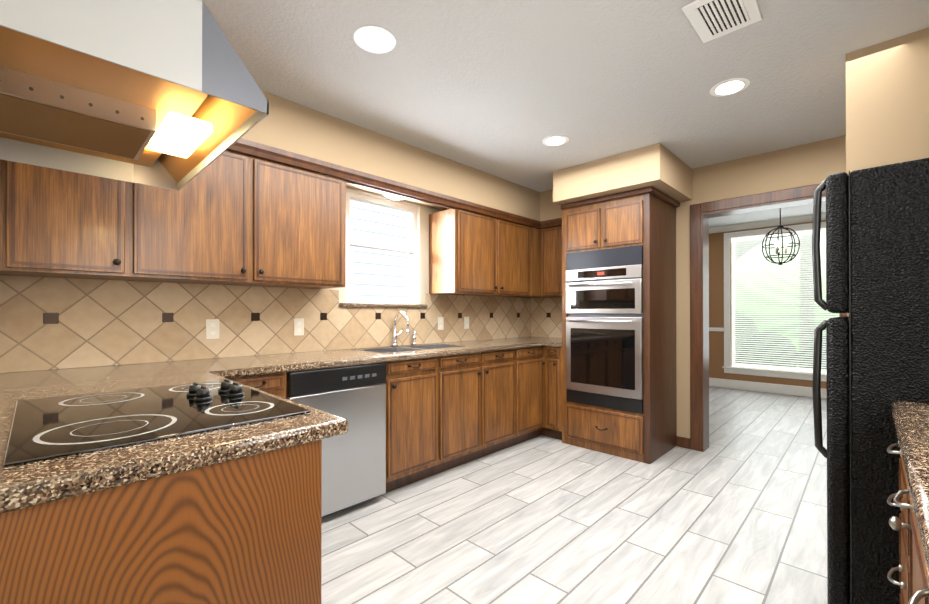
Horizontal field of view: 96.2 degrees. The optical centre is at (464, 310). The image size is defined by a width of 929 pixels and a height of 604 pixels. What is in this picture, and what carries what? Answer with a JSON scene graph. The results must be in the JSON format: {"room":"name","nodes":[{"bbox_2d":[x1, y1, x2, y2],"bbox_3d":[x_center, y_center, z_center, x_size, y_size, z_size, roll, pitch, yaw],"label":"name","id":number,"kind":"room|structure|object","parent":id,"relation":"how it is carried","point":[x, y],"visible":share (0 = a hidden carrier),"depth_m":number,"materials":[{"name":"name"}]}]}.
{"room":"kitchen","nodes":[
{"label":"kitchen","id":0,"kind":"room"},
{"bbox_2d":[6,187,515,371],"bbox_3d":[-0.714,-0.019,3.390,0.140,2.440,4.375,0,0,44],"label":"wall","id":1,"kind":"structure","parent":0,"point":[425,211],"depth_m":3.65,"materials":[{"name":"beige paint"}]},
{"bbox_2d":[0,159,135,280],"bbox_3d":[-1.818,-0.514,1.900,0.350,0.706,0.413,0,0,44],"label":"upper cabinet","id":2,"kind":"object","parent":1,"relation":"attached to","point":[55,223],"depth_m":1.78,"materials":[{"name":"brown wood"}]},
{"bbox_2d":[132,150,345,288],"bbox_3d":[-1.284,-0.511,2.450,0.350,0.706,1.120,0,0,44],"label":"upper cabinet","id":3,"kind":"object","parent":1,"relation":"attached to","point":[226,217],"depth_m":2.29,"materials":[{"name":"brown wood"}]},
{"bbox_2d":[227,138,561,228],"bbox_3d":[-0.377,-0.890,2.851,0.476,0.080,3.782,0,0,44],"label":"crown molding","id":4,"kind":"structure","parent":3,"relation":"attached to","point":[292,159],"depth_m":2.88,"materials":[{"name":"brown wood"}]},
{"bbox_2d":[0,275,561,372],"bbox_3d":[-0.380,0.064,3.066,0.786,0.438,4.092,0,0,44],"label":"tile backsplash","id":5,"kind":"structure","parent":1,"relation":"attached to","point":[48,323],"depth_m":2.44,"materials":[{"name":"beige tile"}]},
{"bbox_2d":[206,319,218,338],"bbox_3d":[-1.490,0.106,2.467,0.007,0.116,0.070,0,0,44],"label":"electrical outlet plate","id":6,"kind":"object","parent":5,"relation":"attached to","point":[212,328],"visible":1,"depth_m":2.46,"materials":[{"name":"beige plastic"}]},
{"bbox_2d":[294,318,303,335],"bbox_3d":[-1.128,0.108,2.840,0.007,0.116,0.070,0,0,44],"label":"electrical outlet plate","id":7,"kind":"object","parent":5,"relation":"attached to","point":[298,326],"visible":1,"depth_m":2.84,"materials":[{"name":"beige plastic"}]},
{"bbox_2d":[438,317,443,329],"bbox_3d":[-0.215,0.112,3.780,0.007,0.116,0.070,0,0,44],"label":"electrical outlet plate","id":8,"kind":"object","parent":5,"relation":"attached to","point":[440,323],"visible":1,"depth_m":3.77,"materials":[{"name":"beige plastic"}]},
{"bbox_2d":[464,317,468,328],"bbox_3d":[0.022,0.113,4.024,0.007,0.116,0.070,0,0,44],"label":"electrical outlet plate","id":9,"kind":"object","parent":5,"relation":"attached to","point":[466,322],"visible":1,"depth_m":4.02,"materials":[{"name":"beige plastic"}]},
{"bbox_2d":[346,188,419,303],"bbox_3d":[-0.687,-0.489,3.418,0.138,0.858,0.718,0,0,44],"label":"window","id":10,"kind":"structure","parent":1,"relation":"in","point":[412,249],"depth_m":3.46,"materials":[{"name":"white wood"}]},
{"bbox_2d":[339,303,427,307],"bbox_3d":[-0.624,-0.044,3.355,0.034,0.028,0.840,0,0,44],"label":"window sill ledge","id":11,"kind":"object","parent":1,"relation":"attached to","point":[382,305],"visible":0.98,"depth_m":3.30,"materials":[{"name":"stone"}]},
{"bbox_2d":[429,208,532,297],"bbox_3d":[0.174,-0.505,3.950,0.350,0.706,1.047,0,0,44],"label":"upper cabinet","id":12,"kind":"object","parent":1,"relation":"attached to","point":[472,254],"depth_m":3.67,"materials":[{"name":"brown wood"}]},
{"bbox_2d":[517,228,544,297],"bbox_3d":[0.605,-0.503,4.396,0.348,0.706,0.193,0,0,44],"label":"upper cabinet","id":13,"kind":"object","parent":1,"relation":"attached to","point":[536,232],"depth_m":4.30,"materials":[{"name":"brown wood"}]},
{"bbox_2d":[228,90,543,228],"bbox_3d":[-0.538,-1.085,3.224,0.350,0.310,4.095,0,0,44],"label":"soffit","id":14,"kind":"structure","parent":0,"point":[289,126],"depth_m":2.87,"materials":[{"name":"beige paint"}]},
{"bbox_2d":[384,193,404,199],"bbox_3d":[-0.533,-0.908,3.271,0.200,0.060,0.200,0,0,44],"label":"light","id":15,"kind":"object","parent":14,"relation":"attached to","point":[392,197],"visible":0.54,"depth_m":3.24,"materials":[{"name":"white"}]},
{"bbox_2d":[203,0,928,191],"bbox_3d":[0.581,-1.285,2.137,3.750,0.080,4.375,0,0,44],"label":"ceiling","id":16,"kind":"structure","parent":0,"point":[502,89],"depth_m":2.17,"materials":[{"name":"grey paint"}]},
{"bbox_2d":[354,26,395,52],"bbox_3d":[-0.411,-1.242,1.913,0.190,0.006,0.190,0,0,44],"label":"recessed light","id":17,"kind":"object","parent":16,"relation":"in","point":[374,39],"visible":1,"depth_m":1.90,"materials":[{"name":"white glass"}]},
{"bbox_2d":[542,135,568,145],"bbox_3d":[0.662,-1.237,3.031,0.190,0.006,0.190,0,0,44],"label":"recessed light","id":18,"kind":"object","parent":16,"relation":"in","point":[555,140],"visible":1,"depth_m":3.02,"materials":[{"name":"white"}]},
{"bbox_2d":[681,0,762,42],"bbox_3d":[1.077,-1.238,1.736,0.230,0.015,0.310,0,0,44],"label":"ceiling vent","id":19,"kind":"object","parent":16,"relation":"in","point":[709,20],"visible":0.98,"depth_m":1.74,"materials":[{"name":"white metal"}]},
{"bbox_2d":[710,78,749,96],"bbox_3d":[1.471,-1.240,2.314,0.190,0.006,0.190,0,0,44],"label":"recessed light","id":20,"kind":"object","parent":16,"relation":"in","point":[729,87],"visible":1,"depth_m":2.31,"materials":[{"name":"white"}]},
{"bbox_2d":[321,386,826,603],"bbox_3d":[1.563,1.242,3.696,4.850,0.080,8.315,0,0,44],"label":"floor","id":21,"kind":"structure","parent":0,"point":[735,512],"depth_m":2.31,"materials":[{"name":"white tile"}]},
{"bbox_2d":[0,439,321,603],"bbox_3d":[-0.724,0.753,0.972,0.430,0.872,0.614,0,0,44],"label":"base cabinet","id":22,"kind":"object","parent":21,"relation":"on","point":[246,530],"visible":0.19,"depth_m":0.82,"materials":[{"name":"brown wood"}]},
{"bbox_2d":[287,362,385,516],"bbox_3d":[-0.917,0.761,2.612,0.608,0.871,0.608,0,0,44],"label":"dishwasher","id":23,"kind":"object","parent":21,"relation":"on","point":[354,463],"visible":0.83,"depth_m":2.44,"materials":[{"name":"silver metal"}]},
{"bbox_2d":[228,346,561,492],"bbox_3d":[-0.173,0.763,3.276,0.786,0.872,3.496,0,0,44],"label":"base cabinet","id":24,"kind":"object","parent":21,"relation":"on","point":[444,413],"depth_m":3.13,"materials":[{"name":"brown wood"}]},
{"bbox_2d":[0,360,199,379],"bbox_3d":[-1.668,0.299,1.933,0.360,0.040,0.673,0,0,44],"label":"countertop","id":25,"kind":"structure","parent":24,"relation":"on","point":[169,364],"depth_m":1.99,"materials":[{"name":"brown stone"}]},
{"bbox_2d":[0,368,347,513],"bbox_3d":[-0.958,0.296,1.243,1.200,0.040,0.673,0,0,44],"label":"countertop","id":26,"kind":"structure","parent":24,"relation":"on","point":[26,485],"depth_m":0.86,"materials":[{"name":"brown stone"}]},
{"bbox_2d":[3,379,310,466],"bbox_3d":[-0.878,0.252,1.188,0.750,0.046,0.560,0,0,44],"label":"glass cooktop","id":27,"kind":"object","parent":26,"relation":"in","point":[49,428],"visible":1,"depth_m":1.07,"materials":[{"name":"black glass"}]},
{"bbox_2d":[0,336,561,383],"bbox_3d":[-0.430,0.304,3.112,0.648,0.040,4.091,0,0,44],"label":"countertop","id":28,"kind":"structure","parent":24,"relation":"on","point":[254,365],"depth_m":2.47,"materials":[{"name":"brown stone"}]},
{"bbox_2d":[391,312,409,345],"bbox_3d":[-0.493,0.144,3.346,0.212,0.281,0.108,0,0,44],"label":"chrome faucet","id":29,"kind":"object","parent":28,"relation":"on","point":[395,335],"visible":0.98,"depth_m":3.36,"materials":[{"name":"silver metal"}]},
{"bbox_2d":[359,344,462,352],"bbox_3d":[-0.402,0.392,3.221,0.376,0.209,0.816,0,0,44],"label":"stainless steel sink","id":30,"kind":"object","parent":28,"relation":"in","point":[405,348],"visible":0.08,"depth_m":3.31,"materials":[{"name":"grey metal"}]},
{"bbox_2d":[412,331,416,344],"bbox_3d":[-0.425,0.228,3.523,0.045,0.115,0.040,0,0,44],"label":"sprayer","id":31,"kind":"object","parent":28,"relation":"on","point":[414,334],"visible":0.98,"depth_m":3.51,"materials":[{"name":"silver metal"}]},
{"bbox_2d":[548,340,561,346],"bbox_3d":[1.048,0.309,4.069,0.138,0.040,0.658,0,0,44],"label":"countertop","id":32,"kind":"structure","parent":24,"relation":"on","point":[554,343],"depth_m":3.84,"materials":[{"name":"brown stone"}]},
{"bbox_2d":[560,186,679,463],"bbox_3d":[1.384,0.118,3.729,0.815,2.166,0.680,0,0,44],"label":"tall cabinet","id":33,"kind":"object","parent":21,"relation":"on","point":[645,217],"visible":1,"depth_m":3.47,"materials":[{"name":"brown wood"}]},
{"bbox_2d":[566,245,642,413],"bbox_3d":[1.341,0.147,3.709,0.672,1.332,0.653,0,0,44],"label":"double wall oven","id":34,"kind":"object","parent":33,"relation":"in","point":[604,329],"visible":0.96,"depth_m":3.48,"materials":[{"name":"silver metal"}]},
{"bbox_2d":[812,158,928,603],"bbox_3d":[1.759,0.354,1.456,0.781,1.674,0.804,0,0,44],"label":"refrigerator","id":35,"kind":"object","parent":21,"relation":"on","point":[877,280],"visible":1,"depth_m":1.34,"materials":[{"name":"black"}]},
{"bbox_2d":[887,441,928,603],"bbox_3d":[1.002,0.751,0.530,0.634,0.872,1.520,0,0,44],"label":"base cabinet","id":36,"kind":"object","parent":21,"relation":"on","point":[912,568],"visible":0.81,"depth_m":0.92,"materials":[{"name":"brown wood"}]},
{"bbox_2d":[891,400,928,570],"bbox_3d":[1.014,0.293,0.531,0.616,0.040,1.535,0,0,44],"label":"countertop","id":37,"kind":"structure","parent":36,"relation":"on","point":[911,420],"depth_m":0.82,"materials":[{"name":"brown stone"}]},
{"bbox_2d":[512,143,691,220],"bbox_3d":[1.227,-1.083,3.820,1.350,0.310,0.780,0,0,44],"label":"soffit","id":38,"kind":"structure","parent":0,"point":[655,166],"depth_m":3.42,"materials":[{"name":"beige paint"}]},
{"bbox_2d":[535,135,845,437],"bbox_3d":[2.057,-0.108,3.651,3.750,2.620,0.140,0,0,44],"label":"wall","id":39,"kind":"structure","parent":0,"point":[817,162],"depth_m":3.43,"materials":[{"name":"beige paint"}]},
{"bbox_2d":[541,226,561,296],"bbox_3d":[1.046,-0.503,4.284,0.436,0.705,0.360,0,0,44],"label":"upper cabinet","id":40,"kind":"object","parent":39,"relation":"attached to","point":[551,261],"visible":0.38,"depth_m":4.24,"materials":[{"name":"brown wood"}]},
{"bbox_2d":[676,436,689,448],"bbox_3d":[1.925,1.156,3.666,0.108,0.089,0.013,0,0,44],"label":"baseboard","id":41,"kind":"structure","parent":39,"relation":"attached to","point":[683,442],"depth_m":3.66,"materials":[{"name":"brown wood"}]},
{"bbox_2d":[690,183,846,451],"bbox_3d":[2.405,0.137,3.312,1.070,2.124,0.180,0,0,44],"label":"door frame","id":42,"kind":"structure","parent":39,"relation":"attached to","point":[701,214],"depth_m":3.57,"materials":[{"name":"brown wood"}]},
{"bbox_2d":[709,202,825,227],"bbox_3d":[3.428,-1.383,4.946,5.500,0.080,3.620,0,0,44],"label":"ceiling","id":43,"kind":"structure","parent":0,"point":[774,214],"depth_m":5.84,"materials":[{"name":"grey paint"}]},
{"bbox_2d":[762,208,799,264],"bbox_3d":[3.593,-0.933,4.741,0.352,0.819,0.352,0,0,44],"label":"pendant lantern","id":44,"kind":"object","parent":43,"relation":"hanging from","point":[777,245],"visible":0.98,"depth_m":4.73,"materials":[{"name":"black metal"}]},
{"bbox_2d":[709,220,826,388],"bbox_3d":[4.640,-0.062,6.188,5.500,2.550,0.140,0,0,44],"label":"wall","id":45,"kind":"structure","parent":0,"point":[716,299],"depth_m":6.65,"materials":[{"name":"brown paint"}]},
{"bbox_2d":[709,213,826,398],"bbox_3d":[4.572,-0.062,6.118,5.180,2.548,0.095,0,0,44],"label":"trim","id":46,"kind":"structure","parent":45,"relation":"attached to","point":[767,387],"depth_m":6.32,"materials":[{"name":"white wood"}]},
{"bbox_2d":[731,243,826,371],"bbox_3d":[4.776,-0.138,6.063,1.528,2.018,0.050,0,0,44],"label":"window","id":47,"kind":"structure","parent":45,"relation":"in","point":[734,329],"depth_m":6.57,"materials":[{"name":"white wood"}]},
{"bbox_2d":[731,228,838,373],"bbox_3d":[4.741,-0.138,6.027,1.510,2.012,0.041,0,0,44],"label":"window blinds","id":48,"kind":"object","parent":47,"relation":"attached to","point":[742,306],"visible":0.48,"depth_m":6.16,"materials":[{"name":"white plastic"}]},
{"bbox_2d":[846,28,928,315],"bbox_3d":[2.156,-0.026,1.797,0.745,2.440,0.120,0,0,44],"label":"wall","id":49,"kind":"structure","parent":0,"point":[887,102],"depth_m":1.92,"materials":[{"name":"beige paint"}]},
{"bbox_3d":[-0.888,-0.032,0.620,3.750,2.440,0.160,0,0,44],"label":"wall","id":50,"kind":"structure","parent":0,"visible":0},
{"bbox_3d":[-1.000,-0.955,1.068,0.890,0.588,0.356,0,0,44],"label":"upper cabinet","id":51,"kind":"object","parent":50,"relation":"attached to","visible":0},
{"bbox_2d":[0,0,268,190],"bbox_3d":[-0.952,-0.562,1.116,0.890,0.195,0.493,0,0,44],"label":"range hood","id":52,"kind":"object","parent":51,"relation":"attached to","point":[167,94],"visible":1,"depth_m":0.96,"materials":[{"name":"grey metal"}]},
{"label":"outside","id":53,"kind":"structure","parent":0,"visible":0},
{"bbox_2d":[735,237,838,366],"bbox_3d":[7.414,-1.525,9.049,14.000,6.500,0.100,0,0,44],"label":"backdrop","id":54,"kind":"structure","parent":53,"point":[777,302],"depth_m":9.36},
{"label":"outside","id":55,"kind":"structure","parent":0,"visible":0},
{"bbox_2d":[350,200,407,297],"bbox_3d":[-2.238,-0.790,5.526,0.100,6.000,9.000,0,0,44],"label":"neighbor siding","id":56,"kind":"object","parent":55,"point":[377,273],"depth_m":6.40,"materials":[{"name":"white"}]},
{"bbox_2d":[735,317,825,368],"bbox_3d":[5.667,0.668,7.320,2.580,1.364,0.992,0,0,44],"label":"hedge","id":57,"kind":"object","parent":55,"point":[771,347],"visible":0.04,"depth_m":7.26,"materials":[{"name":"green plant"}]},
{"bbox_2d":[799,236,814,346],"bbox_3d":[6.754,-0.278,8.221,0.247,4.000,0.260,0,0,44],"label":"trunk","id":58,"kind":"object","parent":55,"point":[806,306],"depth_m":8.12,"materials":[{"name":"green plant"}]}
]}

